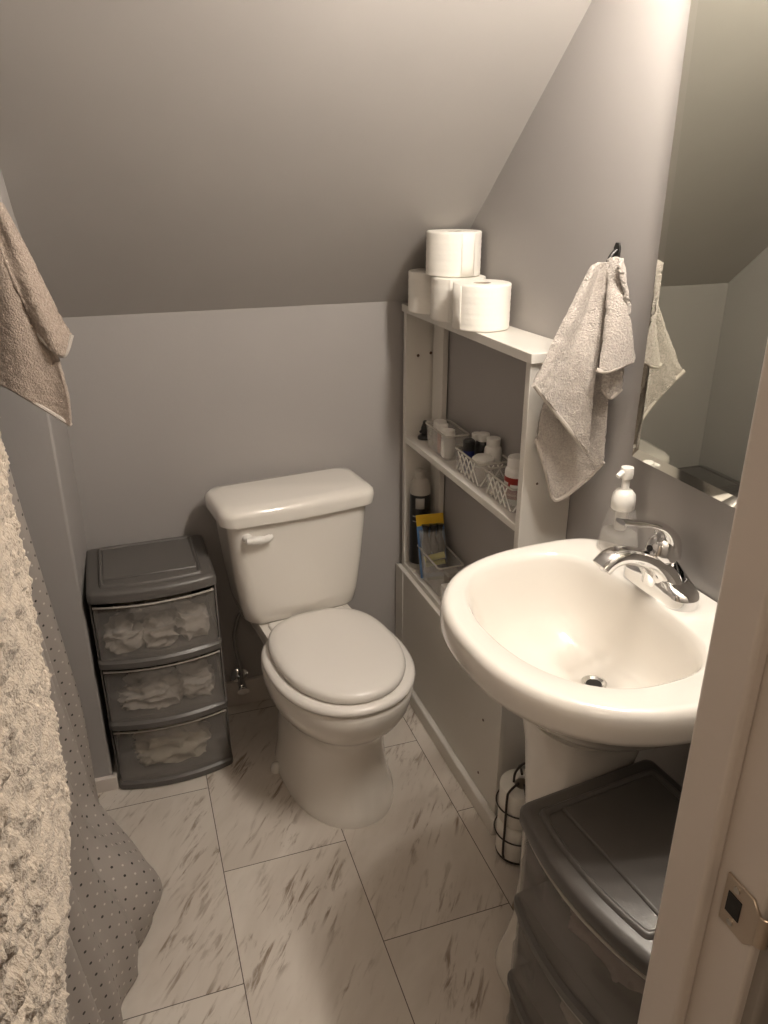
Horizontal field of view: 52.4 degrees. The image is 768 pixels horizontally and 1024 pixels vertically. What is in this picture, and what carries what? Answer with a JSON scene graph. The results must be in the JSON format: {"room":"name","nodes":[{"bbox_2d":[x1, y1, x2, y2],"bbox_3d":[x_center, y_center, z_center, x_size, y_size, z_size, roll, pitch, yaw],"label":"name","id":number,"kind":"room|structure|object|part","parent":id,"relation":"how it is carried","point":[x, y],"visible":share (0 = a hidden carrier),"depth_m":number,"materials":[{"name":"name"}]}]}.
{"room":"bathroom","nodes":[
{"label":"bathroom","id":0,"kind":"room"},
{"bbox_2d":[0,169,15,225],"bbox_3d":[-1.125,-0.574,1.388,0.828,0.500,0.165,-8,24,-17],"label":"wall","id":1,"kind":"structure","parent":0,"point":[4,198],"depth_m":1.50,"materials":[{"name":"grey paint"}]},
{"bbox_3d":[-0.750,-0.565,1.411,0.018,0.054,0.042,-8,24,-17],"label":"wall hook","id":2,"kind":"object","parent":1,"relation":"attached to","visible":0},
{"bbox_2d":[0,202,73,426],"bbox_3d":[-0.712,-0.363,1.474,0.226,0.437,0.043,-4,23,-8],"label":"hand towel","id":3,"kind":"object","parent":2,"relation":"hanging from","point":[34,336],"visible":1,"depth_m":1.48,"materials":[{"name":"beige fabric"}]},
{"bbox_2d":[0,216,113,777],"bbox_3d":[-1.188,-0.036,1.849,0.842,1.750,0.290,-8,24,-17],"label":"wall","id":4,"kind":"structure","parent":0,"point":[36,443],"depth_m":1.90,"materials":[{"name":"grey paint"}]},
{"bbox_2d":[59,300,407,681],"bbox_3d":[-0.699,-0.003,2.255,2.200,1.369,0.120,-8,24,-17],"label":"wall","id":5,"kind":"structure","parent":0,"point":[168,409],"depth_m":2.18,"materials":[{"name":"grey paint"}]},
{"bbox_2d":[95,675,270,792],"bbox_3d":[-0.516,0.642,2.371,1.250,0.090,0.292,-8,24,-17],"label":"baseboard","id":6,"kind":"structure","parent":5,"relation":"attached to","point":[258,691],"depth_m":2.50,"materials":[{"name":"beige paint"}]},
{"bbox_2d":[230,611,249,694],"bbox_3d":[-0.436,0.408,2.379,0.061,0.340,0.120,-10,25,-23],"label":"supply valve","id":7,"kind":"object","parent":5,"relation":"attached to","point":[238,675],"visible":0.88,"depth_m":2.40,"materials":[{"name":"silver metal"}]},
{"bbox_3d":[-0.434,0.551,2.406,0.036,0.022,0.012,-8,24,-17],"label":"valve handle","id":8,"kind":"part","parent":7,"relation":"part of","materials":[{"name":"silver metal"}]},
{"bbox_2d":[0,0,591,317],"bbox_3d":[-0.487,-0.826,1.302,2.250,1.317,1.402,-8,24,-17],"label":"ceiling","id":9,"kind":"structure","parent":0,"point":[157,156],"depth_m":1.55,"materials":[{"name":"grey paint"}]},
{"bbox_2d":[97,699,519,1023],"bbox_3d":[-0.062,1.264,1.089,2.400,0.050,3.600,-8,24,-17],"label":"floor","id":10,"kind":"structure","parent":0,"point":[268,911],"depth_m":1.84,"materials":[{"name":"tile"}]},
{"bbox_2d":[86,534,232,788],"bbox_3d":[-0.628,0.419,2.203,0.320,0.633,0.300,-8,24,-18],"label":"storage unit","id":11,"kind":"object","parent":10,"relation":"on","point":[153,569],"visible":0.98,"depth_m":2.11,"materials":[{"name":"grey plastic"}]},
{"bbox_3d":[-0.782,0.449,2.181,0.004,0.595,0.250,-8,24,-18],"label":"panel","id":12,"kind":"part","parent":11,"relation":"part of","materials":[{"name":"grey plastic"}]},
{"bbox_2d":[102,615,144,654],"bbox_3d":[-0.689,0.314,2.059,0.109,0.083,0.107,-8,24,-18],"label":"garment","id":13,"kind":"object","parent":11,"relation":"in","point":[122,634],"visible":1,"depth_m":2.03,"materials":[{"name":"fabric"}]},
{"bbox_3d":[-0.636,0.126,2.102,0.236,0.008,0.189,-8,24,-18],"label":"lid panel","id":14,"kind":"part","parent":11,"relation":"part of","materials":[{"name":"grey plastic"}]},
{"bbox_2d":[117,666,183,710],"bbox_3d":[-0.650,0.483,2.166,0.180,0.080,0.144,-8,24,-18],"label":"garment","id":15,"kind":"object","parent":11,"relation":"in","point":[157,689],"visible":0.99,"depth_m":2.13,"materials":[{"name":"fabric"}]},
{"bbox_3d":[-0.677,0.382,2.338,0.312,0.595,0.006,-8,24,-18],"label":"panel","id":16,"kind":"part","parent":11,"relation":"part of","materials":[{"name":"grey plastic"}]},
{"bbox_2d":[113,591,191,622],"bbox_3d":[-0.644,0.244,2.180,0.218,0.116,0.097,-8,24,-18],"label":"garment","id":17,"kind":"object","parent":11,"relation":"in","point":[139,613],"visible":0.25,"depth_m":2.15,"materials":[{"name":"fabric"}]},
{"bbox_3d":[-0.627,0.335,2.166,0.318,0.026,0.296,-8,24,-18],"label":"rail","id":18,"kind":"part","parent":11,"relation":"part of","materials":[{"name":"grey plastic"}]},
{"bbox_2d":[143,611,178,647],"bbox_3d":[-0.597,0.308,2.081,0.096,0.076,0.104,-8,24,-18],"label":"garment","id":19,"kind":"object","parent":11,"relation":"in","point":[159,631],"visible":0.99,"depth_m":2.06,"materials":[{"name":"fabric"}]},
{"bbox_3d":[-0.627,0.514,2.242,0.318,0.026,0.296,-8,24,-18],"label":"rail","id":20,"kind":"part","parent":11,"relation":"part of","materials":[{"name":"grey plastic"}]},
{"bbox_2d":[132,717,210,765],"bbox_3d":[-0.614,0.642,2.257,0.225,0.115,0.144,-8,24,-18],"label":"towel","id":21,"kind":"object","parent":11,"relation":"in","point":[177,744],"visible":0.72,"depth_m":2.22,"materials":[{"name":"beige fabric"}]},
{"bbox_3d":[-0.626,0.698,2.321,0.318,0.026,0.296,-8,24,-18],"label":"rail","id":22,"kind":"part","parent":11,"relation":"part of","materials":[{"name":"grey plastic"}]},
{"bbox_2d":[174,602,209,640],"bbox_3d":[-0.522,0.284,2.118,0.097,0.091,0.105,-8,24,-18],"label":"garment","id":23,"kind":"object","parent":11,"relation":"in","point":[192,620],"visible":1,"depth_m":2.09,"materials":[{"name":"fabric"}]},
{"bbox_2d":[176,655,215,698],"bbox_3d":[-0.535,0.456,2.203,0.113,0.100,0.131,-8,24,-18],"label":"garment","id":24,"kind":"object","parent":11,"relation":"in","point":[196,677],"visible":0.94,"depth_m":2.17,"materials":[{"name":"fabric"}]},
{"bbox_3d":[-0.488,0.408,2.277,0.004,0.595,0.250,-8,24,-18],"label":"panel","id":25,"kind":"part","parent":11,"relation":"part of","materials":[{"name":"grey plastic"}]},
{"bbox_2d":[205,467,414,829],"bbox_3d":[-0.162,0.368,2.127,0.444,0.784,0.666,-11,25,-24],"label":"toilet","id":26,"kind":"object","parent":10,"relation":"on","point":[338,680],"visible":1,"depth_m":2.07,"materials":[{"name":"white ceramic"}]},
{"bbox_3d":[-0.330,0.070,2.049,0.078,0.026,0.038,-11,25,-24],"label":"flush lever","id":27,"kind":"part","parent":26,"relation":"part of","materials":[{"name":"white plastic"}]},
{"bbox_3d":[-0.258,-0.045,2.164,0.444,0.052,0.230,-11,25,-24],"label":"tank lid","id":28,"kind":"part","parent":26,"relation":"part of","materials":[{"name":"white ceramic"}]},
{"bbox_3d":[-0.260,0.122,2.241,0.402,0.323,0.205,-11,25,-24],"label":"tank","id":29,"kind":"part","parent":26,"relation":"part of","materials":[{"name":"white ceramic"}]},
{"bbox_3d":[-0.120,0.362,2.029,0.328,0.032,0.431,-11,25,-24],"label":"lid","id":30,"kind":"part","parent":26,"relation":"part of","materials":[{"name":"white plastic"}]},
{"bbox_3d":[-0.115,0.392,2.031,0.376,0.021,0.449,-11,25,-24],"label":"seat","id":31,"kind":"part","parent":26,"relation":"part of","materials":[{"name":"white plastic"}]},
{"bbox_2d":[395,303,569,834],"bbox_3d":[0.222,0.117,2.128,0.162,1.244,0.762,-8,24,-17],"label":"shelf unit","id":32,"kind":"object","parent":10,"relation":"on","point":[480,740],"visible":0.55,"depth_m":2.17,"materials":[{"name":"white wood"}]},
{"bbox_3d":[0.106,-0.004,2.440,0.097,1.223,0.020,-8,24,-17],"label":"panel","id":33,"kind":"part","parent":32,"relation":"part of","materials":[{"name":"white wood"}]},
{"bbox_2d":[408,268,430,314],"bbox_3d":[0.131,-0.580,2.044,0.135,0.103,0.136,-20,30,-39],"label":"toilet roll","id":34,"kind":"object","parent":32,"relation":"on","point":[419,283],"visible":0.37,"depth_m":2.00,"materials":[{"name":"beige paper"}]},
{"bbox_2d":[409,468,430,569],"bbox_3d":[0.111,0.020,2.399,0.064,0.324,0.064,-8,24,-17],"label":"shampoo bottle","id":35,"kind":"object","parent":32,"relation":"on","point":[420,488],"visible":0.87,"depth_m":2.35,"materials":[{"name":"grey plastic"}]},
{"bbox_2d":[415,498,424,508],"bbox_3d":[0.108,-0.024,2.347,0.027,0.034,0.003,1,23,3],"label":"print","id":36,"kind":"object","parent":35,"relation":"on","point":[419,502],"depth_m":2.35,"materials":[{"name":"grey paper"}]},
{"bbox_3d":[0.234,0.287,2.210,0.131,0.018,0.680,-8,24,-17],"label":"shelf","id":37,"kind":"part","parent":32,"relation":"part of","materials":[{"name":"white wood"}]},
{"bbox_2d":[418,420,431,440],"bbox_3d":[0.121,-0.243,2.292,0.044,0.055,0.044,-8,24,-17],"label":"holder","id":38,"kind":"object","parent":32,"relation":"on","point":[424,431],"visible":0.94,"depth_m":2.28,"materials":[{"name":"black plastic"}]},
{"bbox_3d":[0.117,-0.248,2.289,0.033,0.044,0.026,-8,24,-17],"label":"knob","id":39,"kind":"part","parent":38,"relation":"part of","materials":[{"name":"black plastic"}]},
{"bbox_2d":[417,544,463,569],"bbox_3d":[0.167,0.169,2.337,0.085,0.098,0.178,-8,24,-17],"label":"storage bin","id":40,"kind":"object","parent":32,"relation":"on","point":[447,547],"visible":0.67,"depth_m":2.27,"materials":[{"name":"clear plastic"}]},
{"bbox_2d":[416,513,447,577],"bbox_3d":[0.147,0.111,2.344,0.097,0.198,0.092,-2,23,-4],"label":"pack","id":41,"kind":"object","parent":40,"relation":"in","point":[430,527],"visible":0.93,"depth_m":2.34,"materials":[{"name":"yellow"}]},
{"bbox_2d":[444,568,458,583],"bbox_3d":[0.201,0.199,2.307,0.041,0.058,0.037,-8,24,-17],"label":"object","id":42,"kind":"object","parent":40,"relation":"in","point":[450,573],"visible":0.54,"depth_m":2.29,"materials":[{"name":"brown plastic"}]},
{"bbox_2d":[441,583,447,600],"bbox_3d":[0.204,0.244,2.215,0.056,0.055,0.090,-8,24,-17],"label":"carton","id":43,"kind":"object","parent":32,"relation":"on","point":[443,586],"visible":0.2,"depth_m":2.23,"materials":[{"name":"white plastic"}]},
{"bbox_2d":[425,419,469,437],"bbox_3d":[0.174,-0.200,2.170,0.075,0.073,0.155,-8,24,-17],"label":"storage bin","id":44,"kind":"object","parent":32,"relation":"on","point":[450,421],"visible":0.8,"depth_m":2.13,"materials":[{"name":"white plastic"}]},
{"bbox_2d":[433,419,446,447],"bbox_3d":[0.158,-0.223,2.205,0.040,0.078,0.040,-8,24,-17],"label":"jar","id":45,"kind":"object","parent":44,"relation":"in","point":[436,421],"visible":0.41,"depth_m":2.19,"materials":[{"name":"grey plastic"}]},
{"bbox_2d":[437,422,447,453],"bbox_3d":[0.162,-0.205,2.157,0.030,0.084,0.030,-8,24,-17],"label":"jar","id":46,"kind":"object","parent":44,"relation":"in","point":[441,425],"visible":0.52,"depth_m":2.14,"materials":[{"name":"white plastic"}]},
{"bbox_2d":[441,428,454,457],"bbox_3d":[0.174,-0.188,2.123,0.039,0.079,0.039,-8,24,-17],"label":"jar","id":47,"kind":"object","parent":44,"relation":"in","point":[447,444],"visible":0.94,"depth_m":2.11,"materials":[{"name":"white plastic"}]},
{"bbox_3d":[0.172,0.496,2.283,0.016,0.425,0.733,-8,24,-18],"label":"panel","id":48,"kind":"part","parent":32,"relation":"part of","materials":[{"name":"white wood"}]},
{"bbox_3d":[0.170,0.686,2.316,0.018,0.050,0.700,-8,24,-18],"label":"plinth trim","id":49,"kind":"part","parent":32,"relation":"part of","materials":[{"name":"white wood"}]},
{"bbox_2d":[430,275,485,322],"bbox_3d":[0.182,-0.530,1.929,0.135,0.103,0.136,6,24,13],"label":"toilet roll","id":50,"kind":"object","parent":32,"relation":"on","point":[441,300],"visible":0.4,"depth_m":1.88,"materials":[{"name":"beige paper"}]},
{"bbox_2d":[426,229,481,277],"bbox_3d":[0.170,-0.633,1.905,0.135,0.103,0.136,-8,24,-19],"label":"toilet roll","id":51,"kind":"object","parent":50,"relation":"on","point":[450,253],"visible":1,"depth_m":1.85,"materials":[{"name":"beige paper"}]},
{"bbox_3d":[0.234,-0.098,2.046,0.131,0.018,0.680,-8,24,-17],"label":"shelf","id":52,"kind":"part","parent":32,"relation":"part of","materials":[{"name":"white wood"}]},
{"bbox_2d":[472,431,478,440],"bbox_3d":[0.248,-0.170,2.083,0.040,0.085,0.039,-8,24,-17],"label":"pill bottle","id":53,"kind":"object","parent":32,"relation":"on","point":[474,434],"visible":0.13,"depth_m":2.06,"materials":[{"name":"white plastic"}]},
{"bbox_2d":[455,445,507,486],"bbox_3d":[0.250,-0.119,1.991,0.093,0.065,0.155,-8,24,-17],"label":"storage basket","id":54,"kind":"object","parent":32,"relation":"on","point":[456,447],"visible":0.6,"depth_m":1.95,"materials":[{"name":"white plastic"}]},
{"bbox_2d":[462,438,474,472],"bbox_3d":[0.218,-0.146,2.011,0.032,0.088,0.032,-8,24,-17],"label":"spray bottle","id":55,"kind":"object","parent":54,"relation":"in","point":[468,443],"visible":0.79,"depth_m":1.99,"materials":[{"name":"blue plastic"}]},
{"bbox_2d":[474,431,489,454],"bbox_3d":[0.256,-0.158,2.028,0.042,0.098,0.042,-8,24,-17],"label":"pill bottle","id":56,"kind":"object","parent":54,"relation":"in","point":[480,443],"visible":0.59,"depth_m":2.00,"materials":[{"name":"black plastic"}]},
{"bbox_2d":[472,453,494,482],"bbox_3d":[0.248,-0.112,1.961,0.058,0.066,0.058,-8,24,-17],"label":"jar","id":57,"kind":"object","parent":54,"relation":"in","point":[481,458],"visible":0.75,"depth_m":1.94,"materials":[{"name":"grey plastic"}]},
{"bbox_2d":[484,436,501,477],"bbox_3d":[0.275,-0.140,1.980,0.046,0.102,0.045,-8,24,-17],"label":"pill bottle","id":58,"kind":"object","parent":54,"relation":"in","point":[492,447],"visible":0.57,"depth_m":1.96,"materials":[{"name":"white plastic"}]},
{"bbox_2d":[452,279,511,331],"bbox_3d":[0.225,-0.480,1.811,0.136,0.103,0.135,-8,24,-17],"label":"toilet roll","id":59,"kind":"object","parent":32,"relation":"on","point":[478,305],"visible":1,"depth_m":1.76,"materials":[{"name":"white paper"}]},
{"bbox_2d":[485,466,517,511],"bbox_3d":[0.306,-0.055,1.841,0.091,0.063,0.150,-8,24,-17],"label":"storage basket","id":60,"kind":"object","parent":32,"relation":"on","point":[486,469],"visible":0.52,"depth_m":1.82,"materials":[{"name":"white plastic"}]},
{"bbox_2d":[503,453,519,505],"bbox_3d":[0.309,-0.076,1.815,0.059,0.113,0.058,-8,24,-17],"label":"pill bottle","id":61,"kind":"object","parent":60,"relation":"in","point":[511,474],"visible":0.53,"depth_m":1.79,"materials":[{"name":"white plastic"}]},
{"bbox_3d":[0.351,0.253,1.837,0.121,1.223,0.020,-8,24,-17],"label":"panel","id":62,"kind":"part","parent":32,"relation":"part of","materials":[{"name":"white wood"}]},
{"bbox_2d":[494,762,524,865],"bbox_3d":[0.337,0.727,1.925,0.126,0.275,0.126,-8,24,-17],"label":"holder","id":63,"kind":"object","parent":10,"relation":"on","point":[523,763],"visible":0.39,"depth_m":1.89,"materials":[{"name":"black metal"}]},
{"bbox_2d":[495,814,521,862],"bbox_3d":[0.337,0.801,1.956,0.110,0.102,0.110,-8,24,-17],"label":"spare roll","id":64,"kind":"object","parent":63,"relation":"on","point":[511,853],"visible":0.34,"depth_m":1.92,"materials":[{"name":"white paper"}]},
{"bbox_2d":[498,769,524,830],"bbox_3d":[0.337,0.706,1.915,0.110,0.102,0.110,-8,24,-17],"label":"spare roll","id":65,"kind":"object","parent":64,"relation":"on","point":[516,800],"visible":0.52,"depth_m":1.88,"materials":[{"name":"white paper"}]},
{"bbox_3d":[0.337,0.625,1.881,0.056,0.052,0.006,-8,24,-17],"label":"handle","id":66,"kind":"part","parent":63,"relation":"part of","materials":[{"name":"black metal"}]},
{"bbox_2d":[440,539,716,995],"bbox_3d":[0.343,0.582,1.488,0.464,0.891,0.562,-9,25,-20],"label":"pedestal sink","id":67,"kind":"object","parent":10,"relation":"on","point":[597,672],"visible":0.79,"depth_m":1.38,"materials":[{"name":"white ceramic"}]},
{"bbox_2d":[440,539,716,751],"bbox_3d":[0.342,0.266,1.353,0.464,0.203,0.562,-9,25,-20],"label":"basin","id":68,"kind":"object","parent":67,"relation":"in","point":[574,649],"depth_m":1.37,"materials":[{"name":"white ceramic"}]},
{"bbox_2d":[611,465,635,530],"bbox_3d":[0.458,-0.004,1.500,0.068,0.177,0.084,-8,24,-17],"label":"soap dispenser","id":69,"kind":"object","parent":67,"relation":"on","point":[623,500],"visible":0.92,"depth_m":1.48,"materials":[{"name":"white plastic"}]},
{"bbox_2d":[593,518,699,611],"bbox_3d":[0.440,0.076,1.347,0.172,0.154,0.168,-9,25,-20],"label":"faucet","id":70,"kind":"object","parent":67,"relation":"on","point":[656,570],"visible":1,"depth_m":1.33,"materials":[{"name":"silver metal"}]},
{"bbox_3d":[0.437,0.101,1.356,0.166,0.098,0.116,-9,25,-20],"label":"spout","id":71,"kind":"part","parent":70,"relation":"part of","materials":[{"name":"silver metal"}]},
{"bbox_3d":[0.455,0.043,1.339,0.130,0.087,0.052,-9,25,-20],"label":"lever","id":72,"kind":"part","parent":70,"relation":"part of","materials":[{"name":"silver metal"}]},
{"bbox_3d":[0.484,0.081,1.368,0.056,0.092,0.056,-9,25,-20],"label":"handle","id":73,"kind":"part","parent":70,"relation":"part of","materials":[{"name":"silver metal"}]},
{"bbox_3d":[0.492,0.109,1.383,0.060,0.065,0.168,-9,25,-20],"label":"plate","id":74,"kind":"part","parent":70,"relation":"part of","materials":[{"name":"silver metal"}]},
{"bbox_2d":[507,760,681,1023],"bbox_3d":[0.402,0.796,1.315,0.300,0.633,0.320,-10,25,-23],"label":"storage unit","id":75,"kind":"object","parent":10,"relation":"on","point":[602,844],"visible":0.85,"depth_m":1.22,"materials":[{"name":"grey plastic"}]},
{"bbox_3d":[0.356,0.754,1.461,0.250,0.595,0.004,-10,25,-22],"label":"panel","id":76,"kind":"part","parent":75,"relation":"part of","materials":[{"name":"grey plastic"}]},
{"bbox_3d":[0.400,0.891,1.355,0.296,0.026,0.318,-10,25,-23],"label":"rail","id":77,"kind":"part","parent":75,"relation":"part of","materials":[{"name":"grey plastic"}]},
{"bbox_2d":[558,994,580,1023],"bbox_3d":[0.393,0.841,1.329,0.159,0.075,0.238,-10,25,-23],"label":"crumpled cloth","id":78,"kind":"object","parent":75,"relation":"in","point":[570,1017],"visible":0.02,"depth_m":1.33,"materials":[{"name":"grey fabric"}]},
{"bbox_3d":[0.400,0.712,1.278,0.296,0.026,0.318,-10,25,-23],"label":"rail","id":79,"kind":"part","parent":75,"relation":"part of","materials":[{"name":"grey plastic"}]},
{"bbox_2d":[560,895,645,993],"bbox_3d":[0.393,0.656,1.251,0.163,0.085,0.242,-10,25,-23],"label":"crumpled cloth","id":80,"kind":"object","parent":75,"relation":"in","point":[620,972],"visible":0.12,"depth_m":1.20,"materials":[{"name":"grey fabric"}]},
{"bbox_3d":[0.422,0.508,1.202,0.189,0.008,0.236,-10,25,-23],"label":"lid panel","id":81,"kind":"part","parent":75,"relation":"part of","materials":[{"name":"grey plastic"}]},
{"bbox_2d":[443,0,734,786],"bbox_3d":[0.490,-0.326,1.566,0.120,2.500,1.848,-9,25,-20],"label":"wall","id":82,"kind":"structure","parent":0,"point":[587,172],"depth_m":1.52,"materials":[{"name":"grey paint"}]},
{"bbox_2d":[606,242,620,261],"bbox_3d":[0.419,-0.475,1.458,0.042,0.054,0.018,-9,25,-20],"label":"wall hook","id":83,"kind":"object","parent":82,"relation":"attached to","point":[616,252],"visible":0.34,"depth_m":1.46,"materials":[{"name":"black metal"}]},
{"bbox_2d":[532,257,634,501],"bbox_3d":[0.374,-0.231,1.503,0.185,0.499,0.112,3,23,7],"label":"hand towel","id":84,"kind":"object","parent":83,"relation":"hanging from","point":[582,368],"visible":1,"depth_m":1.47,"materials":[{"name":"beige fabric"}]},
{"bbox_3d":[0.436,-0.478,1.465,0.004,0.054,0.018,-9,25,-20],"label":"plate","id":85,"kind":"part","parent":83,"relation":"part of","materials":[{"name":"black plastic"}]},
{"bbox_2d":[632,0,767,507],"bbox_3d":[0.580,-0.356,1.061,0.017,0.790,0.620,-8,24,-18],"label":"wall mirror","id":86,"kind":"object","parent":82,"relation":"attached to","point":[707,337],"visible":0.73,"depth_m":1.22,"materials":[{"name":"white mirror"}]},
{"bbox_3d":[-0.727,0.236,0.252,0.910,2.500,0.092,-8,24,-17],"label":"wall","id":87,"kind":"structure","parent":0,"visible":0},
{"bbox_2d":[0,417,72,1023],"bbox_3d":[-0.231,0.300,0.444,0.138,1.130,0.351,-8,24,-17],"label":"shower curtain","id":88,"kind":"object","parent":87,"relation":"hanging from","point":[35,802],"visible":1,"depth_m":0.36,"materials":[{"name":"beige fabric"}]},
{"bbox_3d":[-0.583,-0.488,0.750,0.052,0.052,1.223,-8,24,-17],"label":"curtain rod","id":89,"kind":"object","parent":87,"relation":"attached to","visible":0},
{"bbox_2d":[4,450,161,1023],"bbox_3d":[-0.542,0.221,1.243,0.223,1.727,1.110,-8,24,-17],"label":"shower curtain","id":90,"kind":"object","parent":89,"relation":"hanging from","point":[114,899],"visible":0.49,"depth_m":1.61,"materials":[{"name":"grey fabric"}]},
{"bbox_3d":[-0.009,-0.807,0.071,0.610,0.440,0.092,-8,24,-17],"label":"wall","id":91,"kind":"structure","parent":0,"visible":0},
{"bbox_2d":[638,339,767,1023],"bbox_3d":[0.023,0.325,0.551,0.675,2.100,0.116,-8,24,-17],"label":"door frame","id":92,"kind":"structure","parent":91,"relation":"in","point":[708,962],"depth_m":0.59,"materials":[{"name":"beige paint"}]},
{"bbox_3d":[0.277,0.311,0.601,0.008,0.048,0.042,-12,26,-25],"label":"strike plate","id":93,"kind":"part","parent":92,"relation":"part of","materials":[{"name":"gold metal"}]},
{"bbox_3d":[0.324,0.304,0.600,0.072,2.100,0.025,-8,24,-17],"label":"casing","id":94,"kind":"part","parent":92,"relation":"part of","materials":[{"name":"beige paint"}]}
]}

